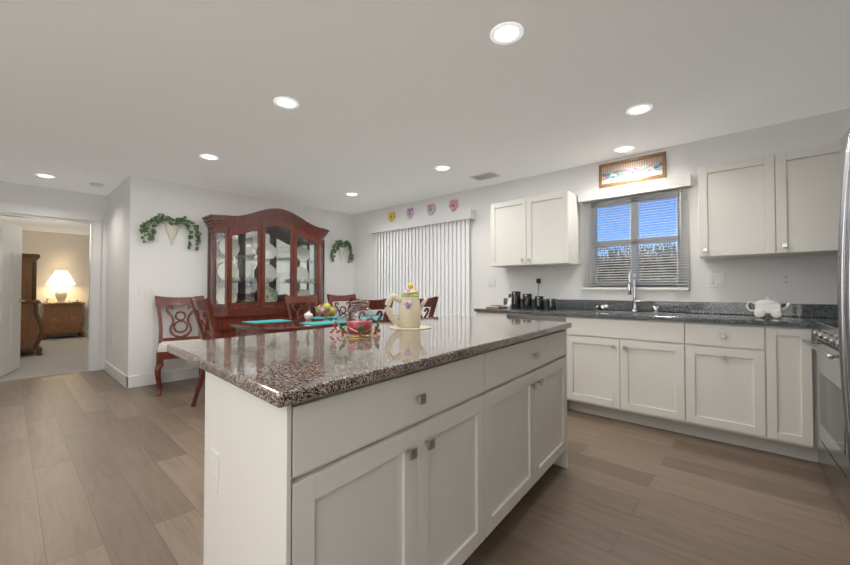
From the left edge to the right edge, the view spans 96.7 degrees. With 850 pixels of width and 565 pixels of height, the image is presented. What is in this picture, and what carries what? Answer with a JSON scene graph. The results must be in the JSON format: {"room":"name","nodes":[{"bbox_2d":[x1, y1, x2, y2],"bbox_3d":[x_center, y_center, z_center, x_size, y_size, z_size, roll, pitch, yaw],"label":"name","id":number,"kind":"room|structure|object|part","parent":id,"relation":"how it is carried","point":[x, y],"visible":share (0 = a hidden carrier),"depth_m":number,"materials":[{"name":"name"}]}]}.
{"room":"kitchen","nodes":[
{"label":"kitchen","id":0,"kind":"room"},
{"bbox_2d":[0,335,87,381],"bbox_3d":[-6.008,1.280,7.656,5.380,0.054,3.635,-1,-1,42],"label":"floor","id":1,"kind":"structure","parent":0,"point":[64,355],"depth_m":6.01,"materials":[{"name":"beige carpet"}]},
{"bbox_2d":[20,253,43,355],"bbox_3d":[-7.037,0.296,6.556,1.090,1.936,0.575,-1,-1,42],"label":"armoire","id":2,"kind":"object","parent":1,"relation":"on","point":[32,331],"visible":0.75,"depth_m":6.32,"materials":[{"name":"brown wood"}]},
{"bbox_2d":[41,302,84,339],"bbox_3d":[-8.332,0.885,8.696,0.516,0.830,0.733,-1,-1,42],"label":"chest","id":3,"kind":"object","parent":1,"relation":"on","point":[62,318],"visible":0.9,"depth_m":8.55,"materials":[{"name":"brown wood"}]},
{"bbox_2d":[46,269,75,302],"bbox_3d":[-8.361,0.073,8.682,0.500,0.790,0.500,-1,-1,42],"label":"table lamp","id":4,"kind":"object","parent":3,"relation":"on","point":[60,294],"depth_m":8.60,"materials":[{"name":"white fabric"}]},
{"bbox_3d":[-8.361,-0.137,8.685,0.500,0.370,0.500,-1,-1,42],"label":"table lamp shade","id":5,"kind":"part","parent":4,"relation":"part of","materials":[{"name":"white fabric"}]},
{"bbox_2d":[46,299,80,302],"bbox_3d":[-8.269,0.415,8.659,0.170,0.107,0.606,-1,-1,42],"label":"figurines","id":6,"kind":"object","parent":3,"relation":"on","point":[48,301],"visible":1,"depth_m":8.69,"materials":[{"name":"white ceramic"}]},
{"bbox_2d":[0,181,106,369],"bbox_3d":[-5.264,-0.015,4.548,0.120,2.440,7.520,-1,-1,42],"label":"wall","id":7,"kind":"structure","parent":0,"point":[24,194],"depth_m":5.06,"materials":[{"name":"white paint"}]},
{"bbox_2d":[0,218,24,376],"bbox_3d":[-5.510,0.200,4.987,0.141,2.000,0.872,1,-1,-33],"label":"door leaf","id":8,"kind":"structure","parent":7,"relation":"in","point":[10,274],"depth_m":5.02,"materials":[{"name":"white wood"}]},
{"bbox_2d":[0,202,102,370],"bbox_3d":[-4.933,0.124,4.908,0.166,2.175,1.104,-1,-1,42],"label":"door frame","id":9,"kind":"structure","parent":7,"relation":"attached to","point":[94,297],"depth_m":5.20,"materials":[{"name":"white wood"}]},
{"bbox_2d":[22,230,89,329],"bbox_3d":[-8.049,0.069,9.519,0.120,2.440,3.630,-1,-1,42],"label":"wall","id":10,"kind":"structure","parent":0,"point":[69,253],"depth_m":8.87,"materials":[{"name":"white paint"}]},
{"bbox_2d":[46,330,87,337],"bbox_3d":[-7.983,1.220,9.473,0.016,0.135,3.590,-1,-1,42],"label":"baseboard","id":11,"kind":"structure","parent":10,"relation":"attached to","point":[86,331],"depth_m":8.91,"materials":[{"name":"white"}]},
{"bbox_2d":[105,175,352,375],"bbox_3d":[-2.876,0.009,5.982,1.500,2.440,3.150,-1,-1,42],"label":"wall","id":12,"kind":"structure","parent":0,"point":[164,266],"depth_m":4.68,"materials":[{"name":"white paint"}]},
{"bbox_2d":[105,361,126,386],"bbox_3d":[-3.904,1.141,4.759,1.410,0.135,0.016,-1,-1,42],"label":"baseboard","id":13,"kind":"structure","parent":12,"relation":"attached to","point":[123,379],"depth_m":4.70,"materials":[{"name":"white wood"}]},
{"bbox_2d":[138,286,155,295],"bbox_3d":[-3.256,0.103,4.431,0.012,0.115,0.165,-1,-1,42],"label":"switch plate","id":14,"kind":"object","parent":12,"relation":"attached to","point":[143,290],"depth_m":4.43,"materials":[{"name":"white plastic"}]},
{"bbox_2d":[125,367,198,388],"bbox_3d":[-2.319,1.153,5.449,0.016,0.135,3.166,-1,-1,42],"label":"baseboard","id":15,"kind":"structure","parent":12,"relation":"attached to","point":[187,373],"depth_m":4.53,"materials":[{"name":"white wood"}]},
{"bbox_2d":[139,213,201,249],"bbox_3d":[-3.068,-0.619,4.585,0.095,0.414,0.650,-1,-1,42],"label":"planter","id":16,"kind":"object","parent":12,"relation":"attached to","point":[171,225],"visible":1,"depth_m":4.58,"materials":[{"name":"beige ceramic"}]},
{"bbox_2d":[330,240,353,262],"bbox_3d":[-1.409,-0.528,6.420,0.095,0.392,0.474,-1,-1,42],"label":"planter","id":17,"kind":"object","parent":12,"relation":"attached to","point":[340,246],"visible":1,"depth_m":6.42,"materials":[{"name":"beige ceramic"}]},
{"bbox_2d":[0,369,849,564],"bbox_3d":[-2.073,1.187,1.967,8.050,0.050,8.000,-1,-1,42],"label":"floor","id":18,"kind":"structure","parent":0,"point":[100,467],"depth_m":2.07,"materials":[{"name":"brown wood"}]},
{"bbox_2d":[155,295,203,395],"bbox_3d":[-2.798,0.682,4.360,0.546,1.055,0.661,1,-1,-38],"label":"chair","id":19,"kind":"object","parent":18,"relation":"on","point":[162,353],"visible":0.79,"depth_m":4.45,"materials":[{"name":"brown wood"}]},
{"bbox_2d":[189,297,220,406],"bbox_3d":[-1.877,0.671,3.695,0.546,1.055,0.661,-1,-1,44],"label":"end chair","id":20,"kind":"object","parent":18,"relation":"on","point":[204,305],"visible":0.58,"depth_m":3.48,"materials":[{"name":"brown wood"}]},
{"bbox_2d":[206,328,235,339],"bbox_3d":[-2.424,0.913,5.039,0.405,0.600,0.820,-1,-1,42],"label":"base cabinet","id":21,"kind":"object","parent":18,"relation":"on","point":[223,332],"depth_m":4.71,"materials":[{"name":"brown wood"}]},
{"bbox_2d":[202,208,328,243],"bbox_3d":[-2.150,-0.846,5.374,0.400,0.350,1.720,-1,-1,42],"label":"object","id":22,"kind":"object","parent":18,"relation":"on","point":[276,223],"depth_m":5.22,"materials":[{"name":"brown wood"}]},
{"bbox_2d":[283,294,317,318],"bbox_3d":[-1.553,0.696,5.172,0.661,1.055,0.546,-1,-1,42],"label":"chair","id":23,"kind":"object","parent":18,"relation":"on","point":[308,299],"visible":0.33,"depth_m":5.35,"materials":[{"name":"brown wood"}]},
{"bbox_2d":[228,315,398,336],"bbox_3d":[-1.086,0.828,4.519,1.000,0.770,2.100,-1,-1,42],"label":"dining table","id":24,"kind":"object","parent":18,"relation":"on","point":[249,329],"visible":0.21,"depth_m":3.88,"materials":[{"name":"brown wood"}]},
{"bbox_2d":[242,319,291,323],"bbox_3d":[-1.765,0.434,4.236,0.300,0.004,0.440,-1,-1,42],"label":"placemat","id":25,"kind":"object","parent":24,"relation":"on","point":[268,321],"visible":1,"depth_m":4.18,"materials":[{"name":"teal fabric"}]},
{"bbox_2d":[304,311,312,319],"bbox_3d":[-1.377,0.377,4.480,0.114,0.125,0.104,-1,-1,42],"label":"sugar bowl","id":26,"kind":"object","parent":24,"relation":"on","point":[308,315],"visible":1,"depth_m":4.45,"materials":[{"name":"white ceramic"}]},
{"bbox_2d":[301,320,346,324],"bbox_3d":[-1.077,0.432,4.073,0.300,0.004,0.440,-1,-1,42],"label":"placemat","id":27,"kind":"object","parent":24,"relation":"on","point":[322,322],"visible":0.86,"depth_m":4.05,"materials":[{"name":"teal fabric"}]},
{"bbox_2d":[315,303,338,319],"bbox_3d":[-1.170,0.341,4.508,0.300,0.200,0.300,-1,-1,42],"label":"fruit bowl","id":28,"kind":"object","parent":24,"relation":"on","point":[326,309],"visible":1,"depth_m":4.46,"materials":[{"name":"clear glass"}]},
{"bbox_2d":[312,316,342,318],"bbox_3d":[-1.256,0.444,4.800,0.300,0.004,0.440,-1,-1,42],"label":"placemat","id":29,"kind":"object","parent":24,"relation":"on","point":[327,317],"visible":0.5,"depth_m":4.76,"materials":[{"name":"teal fabric"}]},
{"bbox_2d":[361,317,382,319],"bbox_3d":[-0.568,0.441,4.636,0.300,0.004,0.440,-1,-1,42],"label":"placemat","id":30,"kind":"object","parent":24,"relation":"on","point":[375,318],"depth_m":4.60,"materials":[{"name":"teal fabric"}]},
{"bbox_2d":[327,294,356,315],"bbox_3d":[-1.089,0.705,5.700,0.661,1.055,0.546,-1,-1,44],"label":"chair","id":31,"kind":"object","parent":18,"relation":"on","point":[334,298],"visible":0.29,"depth_m":5.86,"materials":[{"name":"brown wood"}]},
{"bbox_2d":[348,298,393,322],"bbox_3d":[-0.710,0.671,3.710,0.661,1.055,0.546,-1,-1,42],"label":"chair","id":32,"kind":"object","parent":18,"relation":"on","point":[380,305],"visible":0.25,"depth_m":3.48,"materials":[{"name":"brown wood"}]},
{"bbox_2d":[203,329,566,564],"bbox_3d":[0.103,0.718,1.797,0.609,0.882,2.062,-1,-1,37],"label":"kitchen island","id":33,"kind":"object","parent":18,"relation":"on","point":[449,462],"visible":0.96,"depth_m":1.12,"materials":[{"name":"white wood"}]},
{"bbox_2d":[167,315,571,407],"bbox_3d":[-0.037,0.263,1.941,0.991,0.032,2.182,-1,-1,37],"label":"island countertop","id":34,"kind":"structure","parent":33,"relation":"on","point":[281,369],"depth_m":1.29,"materials":[{"name":"stone"}]},
{"bbox_2d":[330,321,379,336],"bbox_3d":[-0.314,0.210,1.751,0.217,0.062,0.212,-1,-1,42],"label":"ring","id":35,"kind":"object","parent":34,"relation":"on","point":[360,329],"visible":0.69,"depth_m":1.69,"materials":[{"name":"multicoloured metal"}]},
{"bbox_2d":[346,297,372,335],"bbox_3d":[-0.304,0.153,1.754,0.121,0.180,0.121,-1,-1,42],"label":"candle jar","id":36,"kind":"object","parent":34,"relation":"on","point":[355,325],"visible":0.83,"depth_m":1.72,"materials":[{"name":"clear glass"}]},
{"bbox_2d":[390,326,430,329],"bbox_3d":[-0.083,0.247,2.078,0.240,0.003,0.240,-1,-1,42],"label":"doily","id":37,"kind":"object","parent":34,"relation":"on","point":[400,328],"visible":0.77,"depth_m":2.01,"materials":[{"name":"beige fabric"}]},
{"bbox_2d":[385,283,427,327],"bbox_3d":[-0.099,0.124,2.075,0.136,0.241,0.216,-1,-1,42],"label":"pitcher","id":38,"kind":"object","parent":37,"relation":"on","point":[410,306],"visible":1,"depth_m":2.04,"materials":[{"name":"beige ceramic"}]},
{"bbox_2d":[419,296,438,317],"bbox_3d":[-0.256,0.680,4.212,0.661,1.055,0.546,-1,-1,44],"label":"chair","id":39,"kind":"object","parent":18,"relation":"on","point":[431,302],"visible":0.17,"depth_m":4.12,"materials":[{"name":"brown wood"}]},
{"bbox_2d":[476,311,507,318],"bbox_3d":[0.912,0.758,4.240,0.383,0.884,0.628,-1,-1,42],"label":"base cabinet","id":40,"kind":"object","parent":18,"relation":"on","point":[478,314],"depth_m":4.01,"materials":[{"name":"white wood"}]},
{"bbox_2d":[508,313,575,410],"bbox_3d":[1.279,0.753,3.908,0.734,0.884,0.628,-1,-1,42],"label":"base cabinet","id":41,"kind":"object","parent":18,"relation":"on","point":[571,404],"depth_m":3.49,"materials":[{"name":"white wood"}]},
{"bbox_2d":[572,316,699,436],"bbox_3d":[1.866,0.744,3.378,0.972,0.884,0.628,-1,-1,42],"label":"base cabinet","id":42,"kind":"object","parent":18,"relation":"on","point":[638,371],"depth_m":3.09,"materials":[{"name":"white wood"}]},
{"bbox_2d":[696,322,779,453],"bbox_3d":[2.346,0.736,2.944,0.571,0.884,0.628,-1,-1,42],"label":"base cabinet","id":43,"kind":"object","parent":18,"relation":"on","point":[751,386],"depth_m":2.66,"materials":[{"name":"white wood"}]},
{"bbox_2d":[780,326,818,461],"bbox_3d":[2.579,0.733,2.734,0.287,0.884,0.628,-1,-1,42],"label":"base cabinet","id":44,"kind":"object","parent":18,"relation":"on","point":[798,435],"depth_m":2.47,"materials":[{"name":"white wood"}]},
{"bbox_2d":[816,328,817,432],"bbox_3d":[3.051,0.726,2.346,0.934,0.884,0.571,-1,-1,42],"label":"base cabinet","id":45,"kind":"object","parent":18,"relation":"on","point":[816,328],"depth_m":2.44,"materials":[{"name":"white wood"}]},
{"bbox_2d":[802,322,846,510],"bbox_3d":[2.494,0.700,1.858,0.816,0.919,0.755,-1,-1,38],"label":"range","id":46,"kind":"object","parent":18,"relation":"on","point":[831,443],"visible":0.79,"depth_m":2.07,"materials":[{"name":"grey metal"}]},
{"bbox_2d":[837,128,849,521],"bbox_3d":[1.943,0.233,1.183,0.855,1.830,0.910,-1,-1,38],"label":"refrigerator","id":47,"kind":"object","parent":18,"relation":"on","point":[843,290],"visible":1,"depth_m":1.51,"materials":[{"name":"grey metal"}]},
{"bbox_2d":[0,0,849,234],"bbox_3d":[-4.025,-1.272,3.874,13.450,0.050,8.150,-1,-1,42],"label":"ceiling","id":48,"kind":"structure","parent":0,"point":[398,101],"depth_m":2.46,"materials":[{"name":"white paint"}]},
{"bbox_2d":[35,174,55,177],"bbox_3d":[-4.405,-1.236,4.386,0.170,0.004,0.170,-1,-1,42],"label":"recessed light","id":49,"kind":"object","parent":48,"relation":"in","point":[45,175],"visible":1,"depth_m":4.36,"materials":[{"name":"white plastic"}]},
{"bbox_2d":[89,182,103,186],"bbox_3d":[-4.104,-1.217,4.719,0.136,0.029,0.136,-1,-1,42],"label":"smoke detector","id":50,"kind":"object","parent":48,"relation":"attached to","point":[93,184],"visible":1,"depth_m":4.68,"materials":[{"name":"white plastic"}]},
{"bbox_2d":[200,154,218,159],"bbox_3d":[-2.143,-1.246,3.757,0.170,0.004,0.170,-1,-1,42],"label":"recessed light","id":51,"kind":"object","parent":48,"relation":"in","point":[209,157],"visible":1,"depth_m":3.76,"materials":[{"name":"white"}]},
{"bbox_2d":[274,97,298,108],"bbox_3d":[-0.976,-1.265,2.662,0.170,0.004,0.170,-1,-1,42],"label":"recessed light","id":52,"kind":"object","parent":48,"relation":"in","point":[287,102],"visible":1,"depth_m":2.65,"materials":[{"name":"white plastic"}]},
{"bbox_2d":[346,193,357,195],"bbox_3d":[-1.014,-1.222,5.229,0.170,0.004,0.170,-1,-1,42],"label":"recessed light","id":53,"kind":"object","parent":48,"relation":"in","point":[352,194],"visible":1,"depth_m":5.24,"materials":[{"name":"white"}]},
{"bbox_2d":[435,165,449,170],"bbox_3d":[0.190,-1.241,4.101,0.170,0.004,0.170,-1,-1,42],"label":"recessed light","id":54,"kind":"object","parent":48,"relation":"in","point":[442,168],"visible":1,"depth_m":4.11,"materials":[{"name":"white"}]},
{"bbox_2d":[470,172,500,180],"bbox_3d":[0.699,-1.232,4.396,0.300,0.008,0.200,-1,-1,42],"label":"ceiling vent","id":55,"kind":"object","parent":48,"relation":"in","point":[484,176],"visible":0.98,"depth_m":4.38,"materials":[{"name":"white metal"}]},
{"bbox_2d":[490,22,523,44],"bbox_3d":[0.419,-1.277,1.939,0.170,0.004,0.170,-1,-1,42],"label":"recessed light","id":56,"kind":"object","parent":48,"relation":"in","point":[506,31],"visible":1,"depth_m":1.94,"materials":[{"name":"white plastic"}]},
{"bbox_2d":[614,146,634,152],"bbox_3d":[1.868,-1.250,3.542,0.170,0.004,0.170,-1,-1,42],"label":"recessed light","id":57,"kind":"object","parent":48,"relation":"in","point":[623,148],"visible":1,"depth_m":3.54,"materials":[{"name":"white"}]},
{"bbox_2d":[626,104,652,114],"bbox_3d":[1.567,-1.263,2.762,0.170,0.004,0.170,-1,-1,42],"label":"recessed light","id":58,"kind":"object","parent":48,"relation":"in","point":[640,109],"visible":1,"depth_m":2.76,"materials":[{"name":"white"}]},
{"bbox_2d":[353,108,849,317],"bbox_3d":[1.213,-0.016,4.504,6.830,2.440,0.140,-1,-1,42],"label":"wall","id":59,"kind":"structure","parent":0,"point":[753,279],"depth_m":3.75,"materials":[{"name":"white paint"}]},
{"bbox_2d":[388,212,394,221],"bbox_3d":[-0.534,-1.039,5.981,0.166,0.167,0.030,-1,-1,42],"label":"pansy","id":60,"kind":"object","parent":59,"relation":"attached to","point":[391,216],"visible":1,"depth_m":5.97,"materials":[{"name":"yellow"}]},
{"bbox_2d":[406,208,413,218],"bbox_3d":[-0.230,-1.043,5.706,0.166,0.167,0.030,-1,-1,42],"label":"pansy","id":61,"kind":"object","parent":59,"relation":"attached to","point":[410,213],"visible":1,"depth_m":5.70,"materials":[{"name":"purple"}]},
{"bbox_2d":[370,209,475,317],"bbox_3d":[-0.120,0.131,5.525,2.000,2.120,0.120,-1,-1,42],"label":"blinds","id":62,"kind":"object","parent":59,"relation":"attached to","point":[459,287],"visible":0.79,"depth_m":5.33,"materials":[{"name":"white"}]},
{"bbox_2d":[427,204,434,214],"bbox_3d":[0.081,-1.048,5.424,0.166,0.167,0.030,-1,-1,42],"label":"pansy","id":63,"kind":"object","parent":59,"relation":"attached to","point":[430,208],"visible":1,"depth_m":5.42,"materials":[{"name":"pink"}]},
{"bbox_2d":[449,199,457,210],"bbox_3d":[0.386,-1.053,5.149,0.166,0.167,0.030,-1,-1,42],"label":"pansy","id":64,"kind":"object","parent":59,"relation":"attached to","point":[453,204],"visible":1,"depth_m":5.14,"materials":[{"name":"pink"}]},
{"bbox_2d":[487,279,494,287],"bbox_3d":[0.831,0.008,4.745,0.115,0.115,0.012,-1,-1,42],"label":"switch plate","id":65,"kind":"object","parent":59,"relation":"attached to","point":[490,282],"depth_m":4.75,"materials":[{"name":"white plastic"}]},
{"bbox_2d":[490,191,579,267],"bbox_3d":[1.193,-0.551,4.192,0.910,0.730,0.354,-1,-1,42],"label":"upper cabinet","id":66,"kind":"object","parent":59,"relation":"attached to","point":[540,230],"visible":0.98,"depth_m":4.01,"materials":[{"name":"white wood"}]},
{"bbox_2d":[536,278,541,295],"bbox_3d":[1.306,0.051,4.282,0.060,0.192,0.061,-1,-1,42],"label":"electrical outlet plate","id":67,"kind":"object","parent":59,"relation":"attached to","point":[538,280],"depth_m":4.30,"materials":[{"name":"white plastic"}]},
{"bbox_2d":[599,151,666,188],"bbox_3d":[2.009,-1.087,3.688,0.590,0.245,0.023,-1,-1,42],"label":"framed picture","id":68,"kind":"object","parent":59,"relation":"attached to","point":[638,169],"visible":0.98,"depth_m":3.67,"materials":[{"name":"multicoloured paper"}]},
{"bbox_2d":[591,191,682,286],"bbox_3d":[2.063,-0.398,3.728,0.822,0.882,0.120,-1,-1,42],"label":"window","id":69,"kind":"structure","parent":59,"relation":"in","point":[595,238],"depth_m":3.73,"materials":[{"name":"white plastic"}]},
{"bbox_2d":[578,173,691,289],"bbox_3d":[1.988,-0.438,3.646,0.970,1.015,0.095,-1,-1,42],"label":"window blinds","id":70,"kind":"object","parent":69,"relation":"attached to","point":[676,182],"visible":0.98,"depth_m":3.59,"materials":[{"name":"white plastic"}]},
{"bbox_2d":[474,298,837,327],"bbox_3d":[2.061,0.234,3.194,3.529,0.132,0.651,-1,-1,42],"label":"countertop","id":71,"kind":"structure","parent":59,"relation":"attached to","point":[797,315],"depth_m":3.20,"materials":[{"name":"stone"}]},
{"bbox_2d":[486,305,507,307],"bbox_3d":[0.811,0.271,4.256,0.160,0.028,0.200,-1,-1,42],"label":"papers","id":72,"kind":"object","parent":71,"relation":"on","point":[496,306],"visible":0.98,"depth_m":4.21,"materials":[{"name":"white paper"}]},
{"bbox_2d":[504,292,511,306],"bbox_3d":[0.984,0.201,4.411,0.070,0.173,0.100,-1,-1,42],"label":"phone","id":73,"kind":"object","parent":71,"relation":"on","point":[509,300],"visible":0.79,"depth_m":4.41,"materials":[{"name":"white plastic"}]},
{"bbox_2d":[511,291,520,307],"bbox_3d":[1.030,0.193,4.291,0.106,0.185,0.122,-1,-1,42],"label":"canister","id":74,"kind":"object","parent":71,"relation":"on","point":[515,299],"visible":0.98,"depth_m":4.25,"materials":[{"name":"black metal"}]},
{"bbox_2d":[523,294,531,307],"bbox_3d":[1.134,0.204,4.197,0.102,0.160,0.118,-1,-1,42],"label":"canister","id":75,"kind":"object","parent":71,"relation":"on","point":[527,300],"visible":0.98,"depth_m":4.16,"materials":[{"name":"black metal"}]},
{"bbox_2d":[535,296,543,308],"bbox_3d":[1.238,0.215,4.102,0.096,0.135,0.112,-1,-1,42],"label":"canister","id":76,"kind":"object","parent":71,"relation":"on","point":[539,302],"visible":1,"depth_m":4.07,"materials":[{"name":"black ceramic"}]},
{"bbox_2d":[547,299,555,308],"bbox_3d":[1.342,0.226,4.008,0.092,0.110,0.108,-1,-1,42],"label":"canister","id":77,"kind":"object","parent":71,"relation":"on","point":[551,303],"visible":1,"depth_m":3.97,"materials":[{"name":"black ceramic"}]},
{"bbox_2d":[596,304,607,309],"bbox_3d":[1.773,0.247,3.781,0.115,0.060,0.050,-1,-1,42],"label":"cow figurine","id":78,"kind":"object","parent":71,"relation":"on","point":[600,307],"visible":1,"depth_m":3.77,"materials":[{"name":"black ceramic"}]},
{"bbox_2d":[746,297,790,317],"bbox_3d":[2.541,0.183,2.801,0.250,0.151,0.110,-1,-1,42],"label":"teapot","id":79,"kind":"object","parent":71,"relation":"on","point":[773,308],"visible":1,"depth_m":2.77,"materials":[{"name":"white ceramic"}]},
{"bbox_2d":[707,274,723,286],"bbox_3d":[2.493,-0.017,3.243,0.115,0.115,0.012,-1,-1,42],"label":"switch plate","id":80,"kind":"object","parent":59,"relation":"attached to","point":[715,280],"depth_m":3.24,"materials":[{"name":"white plastic"}]},
{"bbox_2d":[698,152,789,258],"bbox_3d":[2.519,-0.571,3.013,0.520,0.730,0.326,-1,-1,42],"label":"upper cabinet","id":81,"kind":"object","parent":59,"relation":"attached to","point":[785,204],"depth_m":2.88,"materials":[{"name":"white wood"}]},
{"bbox_2d":[780,272,792,286],"bbox_3d":[2.820,-0.022,2.949,0.070,0.115,0.009,-1,-1,42],"label":"electrical outlet plate","id":82,"kind":"object","parent":59,"relation":"attached to","point":[786,279],"depth_m":2.95,"materials":[{"name":"white plastic"}]},
{"bbox_2d":[790,143,840,255],"bbox_3d":[2.840,-0.576,2.723,0.584,0.730,0.326,-1,-1,42],"label":"upper cabinet","id":83,"kind":"object","parent":59,"relation":"attached to","point":[815,173],"depth_m":2.63,"materials":[{"name":"white wood"}]},
{"label":"outside","id":84,"kind":"structure","parent":0,"visible":0},
{"bbox_2d":[597,242,677,281],"bbox_3d":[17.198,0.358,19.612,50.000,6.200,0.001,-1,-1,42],"label":"tree","id":85,"kind":"object","parent":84,"point":[640,268],"depth_m":23.11,"materials":[{"name":"green plant"}]}
]}

